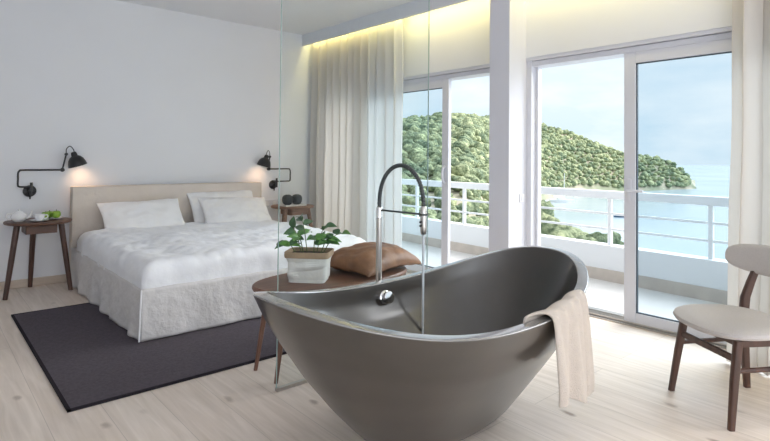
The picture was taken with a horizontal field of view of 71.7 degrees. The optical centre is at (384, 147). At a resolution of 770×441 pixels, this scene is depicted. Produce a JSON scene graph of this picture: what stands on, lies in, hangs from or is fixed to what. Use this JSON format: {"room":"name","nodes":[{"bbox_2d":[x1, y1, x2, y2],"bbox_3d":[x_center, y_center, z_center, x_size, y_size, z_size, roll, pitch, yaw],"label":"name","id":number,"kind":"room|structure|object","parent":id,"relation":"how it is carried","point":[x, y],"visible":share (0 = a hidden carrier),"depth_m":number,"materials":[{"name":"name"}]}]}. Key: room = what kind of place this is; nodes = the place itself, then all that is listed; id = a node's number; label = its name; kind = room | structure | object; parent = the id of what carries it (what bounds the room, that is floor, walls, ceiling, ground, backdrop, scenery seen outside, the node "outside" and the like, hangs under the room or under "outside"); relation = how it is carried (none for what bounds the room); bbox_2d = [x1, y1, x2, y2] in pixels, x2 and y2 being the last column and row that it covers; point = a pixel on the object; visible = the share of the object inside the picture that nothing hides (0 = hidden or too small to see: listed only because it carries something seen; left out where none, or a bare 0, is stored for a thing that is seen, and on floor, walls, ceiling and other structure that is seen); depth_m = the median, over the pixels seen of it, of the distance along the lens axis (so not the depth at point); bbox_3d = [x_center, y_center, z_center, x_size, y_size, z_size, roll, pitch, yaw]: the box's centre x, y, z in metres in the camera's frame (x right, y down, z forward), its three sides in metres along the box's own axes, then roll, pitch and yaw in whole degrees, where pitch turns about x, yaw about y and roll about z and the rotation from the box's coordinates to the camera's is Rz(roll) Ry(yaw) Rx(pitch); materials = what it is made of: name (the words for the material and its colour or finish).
{"room":"hotel room","nodes":[
{"label":"hotel room","id":0,"kind":"room"},
{"bbox_2d":[0,0,312,281],"bbox_3d":[-3.025,-0.109,5.531,6.150,2.880,0.200,2,-2,-41],"label":"wall","id":1,"kind":"structure","parent":0,"point":[143,94],"depth_m":5.69,"materials":[{"name":"white paint"}]},
{"bbox_2d":[0,274,66,289],"bbox_3d":[-3.136,1.287,5.273,5.700,0.075,0.016,2,-2,-41],"label":"baseboard","id":2,"kind":"structure","parent":1,"relation":"attached to","point":[37,281],"depth_m":5.10,"materials":[{"name":"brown wood"}]},
{"bbox_2d":[17,146,86,198],"bbox_3d":[-3.192,0.236,5.126,0.577,0.510,0.181,2,-2,-41],"label":"wall lamp","id":3,"kind":"object","parent":1,"relation":"attached to","point":[75,160],"visible":1,"depth_m":5.15,"materials":[{"name":"metal"}]},
{"bbox_2d":[265,199,277,206],"bbox_3d":[-1.444,0.703,6.768,0.171,0.087,0.014,2,-2,-41],"label":"wall socket","id":4,"kind":"object","parent":1,"relation":"attached to","point":[269,203],"visible":0.73,"depth_m":6.76,"materials":[{"name":"white plastic"}]},
{"bbox_2d":[257,150,290,190],"bbox_3d":[-1.412,0.289,6.719,0.169,0.511,0.461,0,-1,38],"label":"wall lamp","id":5,"kind":"object","parent":1,"relation":"attached to","point":[264,161],"visible":1,"depth_m":6.68,"materials":[{"name":"metal"}]},
{"bbox_2d":[118,0,414,34],"bbox_3d":[-0.155,-1.686,2.312,6.150,0.200,8.850,2,-2,-41],"label":"ceiling","id":6,"kind":"structure","parent":0,"point":[301,17],"depth_m":5.91,"materials":[{"name":"paint"}]},
{"bbox_2d":[310,19,402,247],"bbox_3d":[-0.411,-0.059,6.458,0.123,2.837,1.766,2,-2,-41],"label":"linen curtain","id":7,"kind":"object","parent":6,"relation":"hanging from","point":[356,130],"visible":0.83,"depth_m":6.36,"materials":[{"name":"white fabric"}]},
{"bbox_2d":[302,0,468,45],"bbox_3d":[1.765,-1.464,3.864,0.030,0.145,8.650,2,-2,-41],"label":"fascia","id":8,"kind":"object","parent":6,"relation":"attached to","point":[416,7],"visible":1,"depth_m":5.95,"materials":[{"name":"paint"}]},
{"bbox_2d":[726,0,769,375],"bbox_3d":[2.475,-0.099,3.000,0.287,2.840,0.984,2,-2,-41],"label":"linen curtain","id":9,"kind":"object","parent":6,"relation":"hanging from","point":[749,185],"visible":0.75,"depth_m":3.31,"materials":[{"name":"white fabric"}]},
{"bbox_2d":[0,272,769,440],"bbox_3d":[-0.234,1.392,2.208,6.020,0.200,8.850,2,-2,-41],"label":"floor","id":10,"kind":"structure","parent":0,"point":[631,399],"depth_m":2.69,"materials":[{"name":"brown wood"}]},
{"bbox_2d":[2,217,72,299],"bbox_3d":[-3.173,0.990,4.866,0.540,0.658,0.549,2,-2,-41],"label":"nightstand","id":11,"kind":"object","parent":10,"relation":"on","point":[28,227],"visible":0.85,"depth_m":4.76,"materials":[{"name":"brown wood"}]},
{"bbox_2d":[5,209,33,221],"bbox_3d":[-3.236,0.599,4.721,0.182,0.115,0.124,1,-1,-10],"label":"teapot","id":12,"kind":"object","parent":11,"relation":"on","point":[18,216],"visible":1,"depth_m":4.68,"materials":[{"name":"white ceramic"}]},
{"bbox_2d":[29,219,48,221],"bbox_3d":[-3.084,0.651,4.757,0.156,0.016,0.156,2,-2,-41],"label":"saucer","id":13,"kind":"object","parent":11,"relation":"on","point":[31,219],"visible":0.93,"depth_m":4.74,"materials":[{"name":"white ceramic"}]},
{"bbox_2d":[34,214,47,220],"bbox_3d":[-3.083,0.623,4.763,0.088,0.055,0.099,0,-1,11],"label":"tea cup","id":14,"kind":"object","parent":13,"relation":"on","point":[37,217],"visible":0.99,"depth_m":4.74,"materials":[{"name":"white ceramic"}]},
{"bbox_3d":[-3.091,0.653,4.931,0.200,0.018,0.200,2,-2,-41],"label":"plate","id":15,"kind":"object","parent":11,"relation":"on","visible":0},
{"bbox_2d":[51,209,60,217],"bbox_3d":[-3.051,0.613,4.947,0.076,0.078,0.076,1,-1,-14],"label":"apple","id":16,"kind":"object","parent":15,"relation":"on","point":[55,214],"visible":0.99,"depth_m":4.92,"materials":[{"name":"green food"}]},
{"bbox_2d":[11,303,286,412],"bbox_3d":[-1.095,1.320,4.344,2.990,0.012,2.055,2,-2,-41],"label":"area rug","id":17,"kind":"object","parent":10,"relation":"on","point":[88,360],"visible":0.41,"depth_m":3.36,"materials":[{"name":"carpet"}]},
{"bbox_2d":[69,182,287,341],"bbox_3d":[-1.595,0.859,5.046,2.077,0.938,2.278,2,-2,-41],"label":"bed","id":18,"kind":"object","parent":17,"relation":"on","point":[175,309],"visible":0.4,"depth_m":4.03,"materials":[{"name":"beige fabric"}]},
{"bbox_2d":[97,198,184,227],"bbox_3d":[-2.411,0.719,5.352,0.808,0.371,0.361,2,-2,-41],"label":"pillow","id":19,"kind":"object","parent":18,"relation":"on","point":[160,212],"visible":0.7,"depth_m":5.29,"materials":[{"name":"white fabric"}]},
{"bbox_2d":[187,190,252,222],"bbox_3d":[-1.821,0.693,6.068,0.809,0.399,0.288,2,-2,-41],"label":"pillow","id":20,"kind":"object","parent":18,"relation":"on","point":[198,215],"visible":0.4,"depth_m":5.94,"materials":[{"name":"white fabric"}]},
{"bbox_2d":[77,220,365,288],"bbox_3d":[-1.519,0.940,4.949,2.006,0.347,1.956,2,-2,-41],"label":"duvet","id":21,"kind":"object","parent":18,"relation":"on","point":[151,257],"visible":0.71,"depth_m":4.25,"materials":[{"name":"white fabric"}]},
{"bbox_2d":[198,197,271,222],"bbox_3d":[-1.659,0.736,5.989,0.809,0.356,0.353,1,-1,-38],"label":"pillow","id":22,"kind":"object","parent":18,"relation":"on","point":[215,209],"visible":0.73,"depth_m":5.92,"materials":[{"name":"white fabric"}]},
{"bbox_2d":[271,204,313,226],"bbox_3d":[-1.156,1.044,6.612,0.532,0.658,0.549,2,-2,-41],"label":"nightstand","id":23,"kind":"object","parent":10,"relation":"on","point":[295,210],"visible":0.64,"depth_m":6.45,"materials":[{"name":"brown wood"}]},
{"bbox_2d":[279,203,306,206],"bbox_3d":[-1.131,0.703,6.533,0.290,0.020,0.180,2,-2,-41],"label":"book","id":24,"kind":"object","parent":23,"relation":"on","point":[292,204],"visible":0.67,"depth_m":6.49,"materials":[{"name":"white paper"}]},
{"bbox_2d":[282,195,292,204],"bbox_3d":[-1.191,0.637,6.508,0.132,0.124,0.131,2,-2,-41],"label":"round speaker","id":25,"kind":"object","parent":24,"relation":"on","point":[286,199],"visible":0.98,"depth_m":6.46},
{"bbox_2d":[292,194,301,204],"bbox_3d":[-1.092,0.640,6.601,0.132,0.124,0.131,2,-2,-41],"label":"round speaker","id":26,"kind":"object","parent":24,"relation":"on","point":[297,199],"visible":0.95,"depth_m":6.55},
{"bbox_2d":[252,266,406,383],"bbox_3d":[-0.324,1.072,3.450,1.130,0.492,0.536,2,-2,-41],"label":"bench","id":27,"kind":"object","parent":10,"relation":"on","point":[337,278],"visible":0.34,"depth_m":3.21,"materials":[{"name":"brown wood"}]},
{"bbox_2d":[275,214,350,283],"bbox_3d":[-0.454,0.620,3.317,0.455,0.402,0.289,1,-1,-18],"label":"potted plant","id":28,"kind":"object","parent":27,"relation":"on","point":[306,264],"visible":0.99,"depth_m":3.23,"materials":[{"name":"green plant"}]},
{"bbox_2d":[330,242,421,276],"bbox_3d":[-0.098,0.748,3.673,0.450,0.175,0.590,0,-1,38],"label":"leather cushion","id":29,"kind":"object","parent":27,"relation":"on","point":[360,258],"visible":0.83,"depth_m":3.51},
{"bbox_2d":[275,0,429,391],"bbox_3d":[-0.136,-0.126,3.250,1.146,2.878,0.026,2,-2,-41],"label":"glass wall","id":30,"kind":"structure","parent":10,"relation":"on","point":[302,381],"depth_m":2.88,"materials":[{"name":"glass"}]},
{"bbox_2d":[376,163,427,280],"bbox_3d":[0.064,0.700,3.020,0.110,1.222,0.415,2,-2,-41],"label":"faucet","id":31,"kind":"object","parent":10,"relation":"on","point":[423,214],"visible":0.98,"depth_m":3.10,"materials":[{"name":"metal"}]},
{"bbox_2d":[422,235,424,333],"bbox_3d":[0.206,0.823,2.901,0.016,0.692,0.016,2,-2,-41],"label":"water stream","id":32,"kind":"object","parent":31,"relation":"attached to","point":[423,236],"visible":0.71,"depth_m":2.90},
{"bbox_2d":[253,246,588,440],"bbox_3d":[0.271,0.935,2.526,1.876,0.736,1.018,2,-2,-41],"label":"bathtub","id":33,"kind":"object","parent":10,"relation":"on","point":[363,348],"visible":0.95,"depth_m":2.12,"materials":[{"name":"ceramic"}]},
{"bbox_2d":[523,290,594,407],"bbox_3d":[0.791,0.904,2.338,0.142,0.487,0.497,-1,-2,44],"label":"towel","id":34,"kind":"object","parent":33,"relation":"hanging from","point":[569,315],"visible":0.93,"depth_m":2.33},
{"bbox_2d":[668,244,769,431],"bbox_3d":[1.839,0.925,2.727,0.598,0.795,0.735,1,-1,-6],"label":"lounge chair","id":35,"kind":"object","parent":10,"relation":"on","point":[740,326],"visible":1,"depth_m":2.77,"materials":[{"name":"brown wood"}]},
{"bbox_2d":[489,0,526,251],"bbox_3d":[1.182,-0.083,4.833,0.490,2.880,0.213,2,-2,-41],"label":"column","id":36,"kind":"structure","parent":0,"point":[508,64],"depth_m":4.67,"materials":[{"name":"paint"}]},
{"bbox_2d":[519,194,524,201],"bbox_3d":[1.210,0.445,4.701,0.070,0.074,0.013,2,-2,-41],"label":"light switch","id":37,"kind":"object","parent":36,"relation":"attached to","point":[521,196],"visible":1,"depth_m":4.69,"materials":[{"name":"white plastic"}]},
{"bbox_2d":[402,240,724,319],"bbox_3d":[2.213,1.511,5.255,1.680,0.230,13.000,2,-2,-41],"label":"floor","id":38,"kind":"structure","parent":0,"point":[601,294],"depth_m":5.00,"materials":[{"name":"concrete"}]},
{"bbox_2d":[402,215,727,290],"bbox_3d":[2.369,1.222,5.722,0.160,0.370,10.517,1,-1,-38],"label":"parapet","id":39,"kind":"object","parent":38,"relation":"on","point":[702,271],"visible":0.33,"depth_m":5.56,"materials":[{"name":"white paint"}]},
{"bbox_2d":[402,232,726,304],"bbox_3d":[2.299,1.345,5.666,0.015,0.120,10.517,1,-1,-38],"label":"trim","id":40,"kind":"structure","parent":39,"relation":"attached to","point":[666,286],"depth_m":5.30,"materials":[{"name":"concrete"}]},
{"bbox_2d":[402,179,728,258],"bbox_3d":[2.373,0.749,5.732,0.100,0.575,10.517,1,-1,-38],"label":"balcony railing","id":41,"kind":"object","parent":39,"relation":"on","point":[710,201],"visible":0.56,"depth_m":5.67,"materials":[{"name":"metal"}]},
{"bbox_2d":[403,0,731,77],"bbox_3d":[2.014,-0.090,4.067,0.250,2.880,8.650,2,-2,-41],"label":"wall","id":42,"kind":"structure","parent":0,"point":[459,34],"depth_m":4.55,"materials":[{"name":"white paint"}]},
{"bbox_2d":[403,64,489,272],"bbox_3d":[0.266,0.295,6.025,0.277,2.155,2.794,2,-2,-41],"label":"window","id":43,"kind":"structure","parent":42,"relation":"attached to","point":[442,80],"depth_m":5.49,"materials":[{"name":"white plastic"}]},
{"bbox_2d":[526,26,731,348],"bbox_3d":[2.858,0.261,3.070,0.284,2.155,4.643,2,-2,-41],"label":"sliding door frame","id":44,"kind":"structure","parent":42,"relation":"attached to","point":[717,41],"depth_m":4.07,"materials":[{"name":"white plastic"}]},
{"label":"outside","id":45,"kind":"structure","parent":0,"visible":0},
{"bbox_2d":[408,129,696,216],"bbox_3d":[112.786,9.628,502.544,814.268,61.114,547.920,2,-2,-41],"label":"ground","id":46,"kind":"structure","parent":45,"point":[597,186],"depth_m":449.38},
{"bbox_2d":[402,184,407,191],"bbox_3d":[3.085,8.154,105.517,3.245,2.172,2.876,0,-1,21],"label":"pine tree","id":47,"kind":"object","parent":46,"relation":"on","point":[404,188],"visible":0.2,"depth_m":104.62,"materials":[{"name":"green plant"}]},
{"bbox_2d":[402,149,408,158],"bbox_3d":[4.725,2.298,158.587,5.053,4.257,5.502,0,-1,26],"label":"pine tree","id":48,"kind":"object","parent":46,"relation":"on","point":[404,154],"visible":0.23,"depth_m":157.09,"materials":[{"name":"green plant"}]},
{"bbox_2d":[402,174,412,178],"bbox_3d":[3.634,6.946,111.007,5.190,2.980,4.505,0,-1,37],"label":"pine tree","id":49,"kind":"object","parent":46,"relation":"on","point":[404,176],"visible":0.15,"depth_m":110.37,"materials":[{"name":"green plant"}]},
{"bbox_2d":[402,158,413,163],"bbox_3d":[6.003,4.264,142.221,3.779,2.870,4.266,1,-1,1],"label":"pine tree","id":50,"kind":"object","parent":46,"relation":"on","point":[404,161],"visible":0.43,"depth_m":141.13,"materials":[{"name":"green plant"}]},
{"bbox_2d":[402,191,414,204],"bbox_3d":[3.340,9.415,96.054,4.440,3.063,3.853,0,-1,38],"label":"pine tree","id":51,"kind":"object","parent":46,"relation":"on","point":[408,200],"visible":0.26,"depth_m":94.70,"materials":[{"name":"green plant"}]},
{"bbox_2d":[402,206,414,215],"bbox_3d":[3.466,10.840,86.763,4.304,2.801,3.953,0,-1,5],"label":"pine tree","id":52,"kind":"object","parent":46,"relation":"on","point":[404,208],"visible":0.21,"depth_m":85.97,"materials":[{"name":"green plant"}]},
{"bbox_2d":[405,163,419,170],"bbox_3d":[6.717,5.205,127.661,3.927,3.302,4.432,0,-1,17],"label":"pine tree","id":53,"kind":"object","parent":46,"relation":"on","point":[412,165],"visible":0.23,"depth_m":126.64,"materials":[{"name":"green plant"}]},
{"bbox_2d":[409,185,425,193],"bbox_3d":[6.384,8.388,104.530,3.611,2.158,3.134,0,-1,34],"label":"pine tree","id":54,"kind":"object","parent":46,"relation":"on","point":[413,187],"visible":0.25,"depth_m":104.05,"materials":[{"name":"green plant"}]},
{"bbox_2d":[409,147,426,157],"bbox_3d":[9.377,1.937,153.403,5.185,4.289,5.645,0,-1,40],"label":"pine tree","id":55,"kind":"object","parent":46,"relation":"on","point":[414,151],"visible":0.48,"depth_m":152.48,"materials":[{"name":"green plant"}]},
{"bbox_2d":[410,189,426,197],"bbox_3d":[6.588,8.862,101.359,3.622,2.372,4.173,0,-1,21],"label":"pine tree","id":56,"kind":"object","parent":46,"relation":"on","point":[413,191],"visible":0.15,"depth_m":100.49,"materials":[{"name":"green plant"}]},
{"bbox_2d":[411,173,425,179],"bbox_3d":[6.861,6.745,114.223,3.674,2.652,4.000,1,-1,-10],"label":"pine tree","id":57,"kind":"object","parent":46,"relation":"on","point":[422,177],"visible":0.29,"depth_m":113.15,"materials":[{"name":"green plant"}]},
{"bbox_2d":[411,153,426,162],"bbox_3d":[9.128,3.232,144.855,4.637,3.418,5.232,1,-1,-18],"label":"pine tree","id":58,"kind":"object","parent":46,"relation":"on","point":[418,157],"visible":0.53,"depth_m":143.21,"materials":[{"name":"green plant"}]},
{"bbox_2d":[410,168,428,177],"bbox_3d":[7.604,5.892,120.692,4.296,2.499,3.946,0,-1,40],"label":"pine tree","id":59,"kind":"object","parent":46,"relation":"on","point":[420,171],"visible":0.47,"depth_m":119.69,"materials":[{"name":"green plant"}]},
{"bbox_2d":[413,145,426,152],"bbox_3d":[10.247,1.134,159.168,5.465,4.081,4.842,1,-1,-18],"label":"pine tree","id":60,"kind":"object","parent":46,"relation":"on","point":[419,146],"visible":0.27,"depth_m":158.46,"materials":[{"name":"green plant"}]},
{"bbox_2d":[419,194,431,206],"bbox_3d":[6.960,9.751,96.675,2.873,2.684,3.243,0,-1,33],"label":"pine tree","id":61,"kind":"object","parent":46,"relation":"on","point":[429,199],"visible":0.32,"depth_m":95.77,"materials":[{"name":"green plant"}]},
{"bbox_2d":[417,164,434,175],"bbox_3d":[9.722,5.266,124.023,4.848,2.938,4.207,1,-1,-38],"label":"pine tree","id":62,"kind":"object","parent":46,"relation":"on","point":[431,168],"visible":0.46,"depth_m":122.55,"materials":[{"name":"green plant"}]},
{"bbox_2d":[419,159,436,166],"bbox_3d":[10.474,4.522,129.637,4.326,3.439,4.881,1,-1,-30],"label":"pine tree","id":63,"kind":"object","parent":46,"relation":"on","point":[424,162],"visible":0.36,"depth_m":128.47,"materials":[{"name":"green plant"}]},
{"bbox_2d":[419,206,436,216],"bbox_3d":[6.744,10.943,87.211,3.932,2.780,3.485,0,-1,23],"label":"pine tree","id":64,"kind":"object","parent":46,"relation":"on","point":[430,211],"visible":0.15,"depth_m":86.19,"materials":[{"name":"green plant"}]},
{"bbox_2d":[425,177,441,191],"bbox_3d":[10.345,7.616,108.690,4.170,3.375,3.695,0,-2,41],"label":"pine tree","id":65,"kind":"object","parent":46,"relation":"on","point":[430,188],"visible":0.37,"depth_m":107.86,"materials":[{"name":"green plant"}]},
{"bbox_2d":[429,149,440,156],"bbox_3d":[14.602,1.792,153.655,3.834,3.039,4.327,0,-1,19],"label":"pine tree","id":66,"kind":"object","parent":46,"relation":"on","point":[435,150],"visible":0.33,"depth_m":152.76,"materials":[{"name":"green plant"}]},
{"bbox_2d":[431,171,440,178],"bbox_3d":[11.773,6.371,116.867,3.382,2.390,2.996,1,-1,-20],"label":"pine tree","id":67,"kind":"object","parent":46,"relation":"on","point":[435,174],"visible":0.3,"depth_m":116.29,"materials":[{"name":"green plant"}]},
{"bbox_2d":[433,166,441,172],"bbox_3d":[12.586,5.497,120.352,3.975,2.783,4.580,1,-1,-23],"label":"pine tree","id":68,"kind":"object","parent":46,"relation":"on","point":[438,168],"visible":0.24,"depth_m":119.20,"materials":[{"name":"green plant"}]},
{"bbox_2d":[434,187,441,195],"bbox_3d":[10.964,8.705,104.269,2.811,2.037,3.173,0,-1,17],"label":"pine tree","id":69,"kind":"object","parent":46,"relation":"on","point":[438,188],"visible":0.39,"depth_m":103.71,"materials":[{"name":"green plant"}]},
{"bbox_2d":[433,191,452,200],"bbox_3d":[10.963,9.273,99.865,3.933,2.638,3.485,1,-1,-10],"label":"pine tree","id":70,"kind":"object","parent":46,"relation":"on","point":[439,193],"visible":0.2,"depth_m":99.22,"materials":[{"name":"green plant"}]},
{"bbox_2d":[434,195,456,210],"bbox_3d":[10.831,9.964,94.764,4.220,3.510,4.761,2,-2,-45],"label":"pine tree","id":71,"kind":"object","parent":46,"relation":"on","point":[438,203],"visible":0.31,"depth_m":93.58,"materials":[{"name":"green plant"}]},
{"bbox_2d":[435,213,458,221],"bbox_3d":[9.398,11.597,84.350,4.554,3.143,4.036,1,-1,-28],"label":"pine tree","id":72,"kind":"object","parent":46,"relation":"on","point":[452,218],"visible":0.19,"depth_m":83.35,"materials":[{"name":"green plant"}]},
{"bbox_2d":[437,205,461,218],"bbox_3d":[10.952,10.946,88.760,4.014,3.323,4.370,1,-1,-36],"label":"pine tree","id":73,"kind":"object","parent":46,"relation":"on","point":[458,215],"visible":0.24,"depth_m":87.33,"materials":[{"name":"green plant"}]},
{"bbox_2d":[439,156,459,166],"bbox_3d":[15.722,3.778,128.784,5.309,3.911,4.877,0,-1,16],"label":"pine tree","id":74,"kind":"object","parent":46,"relation":"on","point":[454,160],"visible":0.2,"depth_m":127.31,"materials":[{"name":"green plant"}]},
{"bbox_2d":[451,161,469,175],"bbox_3d":[17.223,5.004,121.032,4.214,4.038,4.757,1,-1,-36],"label":"pine tree","id":75,"kind":"object","parent":46,"relation":"on","point":[461,168],"visible":0.73,"depth_m":119.45,"materials":[{"name":"green plant"}]},
{"bbox_2d":[451,176,472,190],"bbox_3d":[15.784,7.385,107.817,4.315,3.264,4.971,0,-1,36],"label":"pine tree","id":76,"kind":"object","parent":46,"relation":"on","point":[461,178],"visible":0.52,"depth_m":106.58,"materials":[{"name":"green plant"}]},
{"bbox_2d":[455,203,470,214],"bbox_3d":[13.248,10.704,91.579,2.921,2.296,3.296,2,-2,-44],"label":"pine tree","id":77,"kind":"object","parent":46,"relation":"on","point":[459,206],"visible":0.36,"depth_m":90.74,"materials":[{"name":"green plant"}]},
{"bbox_2d":[457,155,471,161],"bbox_3d":[19.746,3.188,134.100,4.232,2.516,3.887,1,-1,-31],"label":"pine tree","id":78,"kind":"object","parent":46,"relation":"on","point":[464,158],"visible":0.45,"depth_m":133.23,"materials":[{"name":"green plant"}]},
{"bbox_2d":[459,189,472,196],"bbox_3d":[15.878,8.734,103.565,2.535,1.696,2.760,1,-1,-26],"label":"pine tree","id":79,"kind":"object","parent":46,"relation":"on","point":[468,192],"visible":0.65,"depth_m":102.72,"materials":[{"name":"green plant"}]},
{"bbox_2d":[458,201,473,211],"bbox_3d":[14.267,10.312,94.150,3.130,1.939,2.875,2,-2,-42],"label":"pine tree","id":80,"kind":"object","parent":46,"relation":"on","point":[469,204],"visible":0.37,"depth_m":93.41,"materials":[{"name":"green plant"}]},
{"bbox_2d":[458,215,477,224],"bbox_3d":[12.643,11.930,82.866,3.827,2.809,3.391,0,-1,20],"label":"pine tree","id":81,"kind":"object","parent":46,"relation":"on","point":[469,220],"visible":0.3,"depth_m":82.10,"materials":[{"name":"green plant"}]},
{"bbox_2d":[462,153,474,158],"bbox_3d":[22.451,2.723,143.915,4.067,2.424,3.530,0,-1,4],"label":"pine tree","id":82,"kind":"object","parent":46,"relation":"on","point":[465,154],"visible":0.34,"depth_m":143.46,"materials":[{"name":"green plant"}]},
{"bbox_2d":[464,173,479,182],"bbox_3d":[18.531,7.104,116.980,4.564,2.982,4.046,1,-1,-17],"label":"pine tree","id":83,"kind":"object","parent":46,"relation":"on","point":[472,177],"visible":0.33,"depth_m":115.75,"materials":[{"name":"green plant"}]},
{"bbox_2d":[468,165,475,174],"bbox_3d":[19.441,5.594,124.513,3.887,2.867,3.445,0,-1,11],"label":"pine tree","id":84,"kind":"object","parent":46,"relation":"on","point":[472,170],"visible":0.24,"depth_m":123.29,"materials":[{"name":"green plant"}]},
{"bbox_2d":[467,196,480,207],"bbox_3d":[16.983,10.719,104.702,3.717,2.456,3.226,1,-1,-26],"label":"pine tree","id":85,"kind":"object","parent":46,"relation":"on","point":[469,197],"visible":0.32,"depth_m":104.09,"materials":[{"name":"green plant"}]},
{"bbox_2d":[470,157,477,167],"bbox_3d":[22.544,4.036,140.241,3.820,2.960,3.508,1,-1,-21],"label":"pine tree","id":86,"kind":"object","parent":46,"relation":"on","point":[475,160],"visible":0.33,"depth_m":139.47,"materials":[{"name":"green plant"}]},
{"bbox_2d":[471,189,478,196],"bbox_3d":[18.399,9.631,112.879,2.953,2.169,2.618,1,-1,2],"label":"pine tree","id":87,"kind":"object","parent":46,"relation":"on","point":[475,192],"visible":0.38,"depth_m":111.97,"materials":[{"name":"green plant"}]},
{"bbox_2d":[472,202,477,211],"bbox_3d":[15.728,10.810,98.826,3.459,2.186,3.177,0,-1,35],"label":"pine tree","id":88,"kind":"object","parent":46,"relation":"on","point":[474,204],"visible":0.3,"depth_m":97.76,"materials":[{"name":"green plant"}]},
{"bbox_2d":[470,216,483,225],"bbox_3d":[14.684,13.005,90.073,4.292,2.897,3.803,0,-1,41],"label":"pine tree","id":89,"kind":"object","parent":46,"relation":"on","point":[479,222],"visible":0.22,"depth_m":89.69,"materials":[{"name":"green plant"}]},
{"bbox_2d":[474,168,484,179],"bbox_3d":[22.174,6.600,132.236,5.252,3.351,4.653,2,-2,-44],"label":"pine tree","id":90,"kind":"object","parent":46,"relation":"on","point":[479,172],"visible":0.34,"depth_m":130.71,"materials":[{"name":"green plant"}]},
{"bbox_2d":[474,197,484,207],"bbox_3d":[18.813,11.491,110.503,3.873,2.531,3.432,1,-1,-26],"label":"pine tree","id":91,"kind":"object","parent":46,"relation":"on","point":[482,205],"visible":0.16,"depth_m":109.64,"materials":[{"name":"green plant"}]},
{"bbox_2d":[475,207,484,215],"bbox_3d":[18.472,12.797,107.541,3.156,2.137,3.437,-1,-2,43],"label":"pine tree","id":92,"kind":"object","parent":46,"relation":"on","point":[479,208],"visible":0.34,"depth_m":106.48,"materials":[{"name":"green plant"}]},
{"bbox_2d":[480,180,487,195],"bbox_3d":[21.810,9.414,125.952,4.960,4.168,5.596,1,-1,-3],"label":"pine tree","id":93,"kind":"object","parent":46,"relation":"on","point":[481,181],"visible":0.21,"depth_m":124.79,"materials":[{"name":"green plant"}]},
{"bbox_2d":[541,211,549,219],"bbox_3d":[16.650,7.875,57.445,3.046,2.214,3.317,1,-1,-13],"label":"pine tree","id":94,"kind":"object","parent":46,"relation":"on","point":[544,216],"visible":0.07,"depth_m":56.41,"materials":[{"name":"green plant"}]},
{"bbox_2d":[402,112,691,187],"bbox_3d":[114.474,1.995,326.025,562.308,59.832,267.969,2,-2,-41],"label":"forest","id":95,"kind":"object","parent":46,"relation":"on","point":[467,130],"visible":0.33,"depth_m":453.79,"materials":[{"name":"green plant"}]},
{"bbox_2d":[541,199,553,216],"bbox_3d":[25.552,9.924,86.142,4.177,3.072,3.702,2,-2,-42],"label":"pine tree","id":96,"kind":"object","parent":46,"relation":"on","point":[544,203],"visible":0.34,"depth_m":84.87,"materials":[{"name":"green plant"}]},
{"bbox_2d":[541,216,560,234],"bbox_3d":[17.060,8.563,55.236,3.701,3.132,3.279,0,-1,8],"label":"pine tree","id":97,"kind":"object","parent":46,"relation":"on","point":[545,227],"visible":0.28,"depth_m":54.18,"materials":[{"name":"green plant"}]},
{"bbox_2d":[546,225,585,237],"bbox_3d":[18.233,9.046,53.932,4.641,2.748,4.114,0,-1,24],"label":"pine tree","id":98,"kind":"object","parent":46,"relation":"on","point":[575,231],"visible":0.21,"depth_m":53.08,"materials":[{"name":"green plant"}]},
{"bbox_2d":[570,179,577,185],"bbox_3d":[146.969,27.091,416.716,7.254,5.628,6.663,0,-1,10],"label":"pine tree","id":99,"kind":"object","parent":46,"relation":"on","point":[574,182],"visible":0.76,"depth_m":414.19,"materials":[{"name":"green plant"}]},
{"bbox_2d":[570,167,578,173],"bbox_3d":[154.901,18.863,436.323,6.906,5.609,7.792,0,-1,30],"label":"pine tree","id":100,"kind":"object","parent":46,"relation":"on","point":[574,169],"visible":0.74,"depth_m":433.96,"materials":[{"name":"green plant"}]},
{"bbox_2d":[579,177,587,183],"bbox_3d":[159.196,26.848,428.862,7.659,5.998,6.786,0,-2,42],"label":"pine tree","id":101,"kind":"object","parent":46,"relation":"on","point":[583,180],"visible":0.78,"depth_m":426.30,"materials":[{"name":"green plant"}]},
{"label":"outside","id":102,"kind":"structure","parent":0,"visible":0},
{"bbox_2d":[545,165,729,259],"bbox_3d":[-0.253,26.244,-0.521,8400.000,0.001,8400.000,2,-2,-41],"label":"sea","id":103,"kind":"structure","parent":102,"point":[710,180],"depth_m":253.38,"materials":[{"name":"liquid"}]},
{"bbox_2d":[549,173,574,201],"bbox_3d":[110.278,25.126,331.682,15.000,18.450,4.779,0,-1,4],"label":"boat","id":104,"kind":"object","parent":103,"relation":"on","point":[557,199],"visible":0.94,"depth_m":330.46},
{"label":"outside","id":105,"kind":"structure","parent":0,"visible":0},
{"bbox_2d":[586,232,614,243],"bbox_3d":[21.608,9.302,53.731,2.874,1.664,2.640,0,-1,20],"label":"pine tree","id":106,"kind":"object","parent":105,"point":[600,237],"visible":0.38,"depth_m":53.05,"materials":[{"name":"green plant"}]},
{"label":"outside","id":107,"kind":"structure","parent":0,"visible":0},
{"bbox_2d":[607,231,623,244],"bbox_3d":[23.256,9.581,55.081,2.612,2.115,2.314,1,-1,-18],"label":"pine tree","id":108,"kind":"object","parent":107,"point":[616,236],"visible":0.22,"depth_m":54.34,"materials":[{"name":"green plant"}]},
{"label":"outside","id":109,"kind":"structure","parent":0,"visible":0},
{"bbox_2d":[549,230,575,238],"bbox_3d":[15.264,8.362,47.338,3.597,2.134,3.122,1,-1,-8],"label":"pine tree","id":110,"kind":"object","parent":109,"point":[562,233],"visible":0.17,"depth_m":46.87,"materials":[{"name":"green plant"}]},
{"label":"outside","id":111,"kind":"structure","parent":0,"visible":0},
{"bbox_2d":[576,235,597,241],"bbox_3d":[18.142,9.084,48.659,3.316,2.244,3.046,1,-1,-7],"label":"pine tree","id":112,"kind":"object","parent":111,"point":[582,237],"visible":0.06,"depth_m":48.26,"materials":[{"name":"green plant"}]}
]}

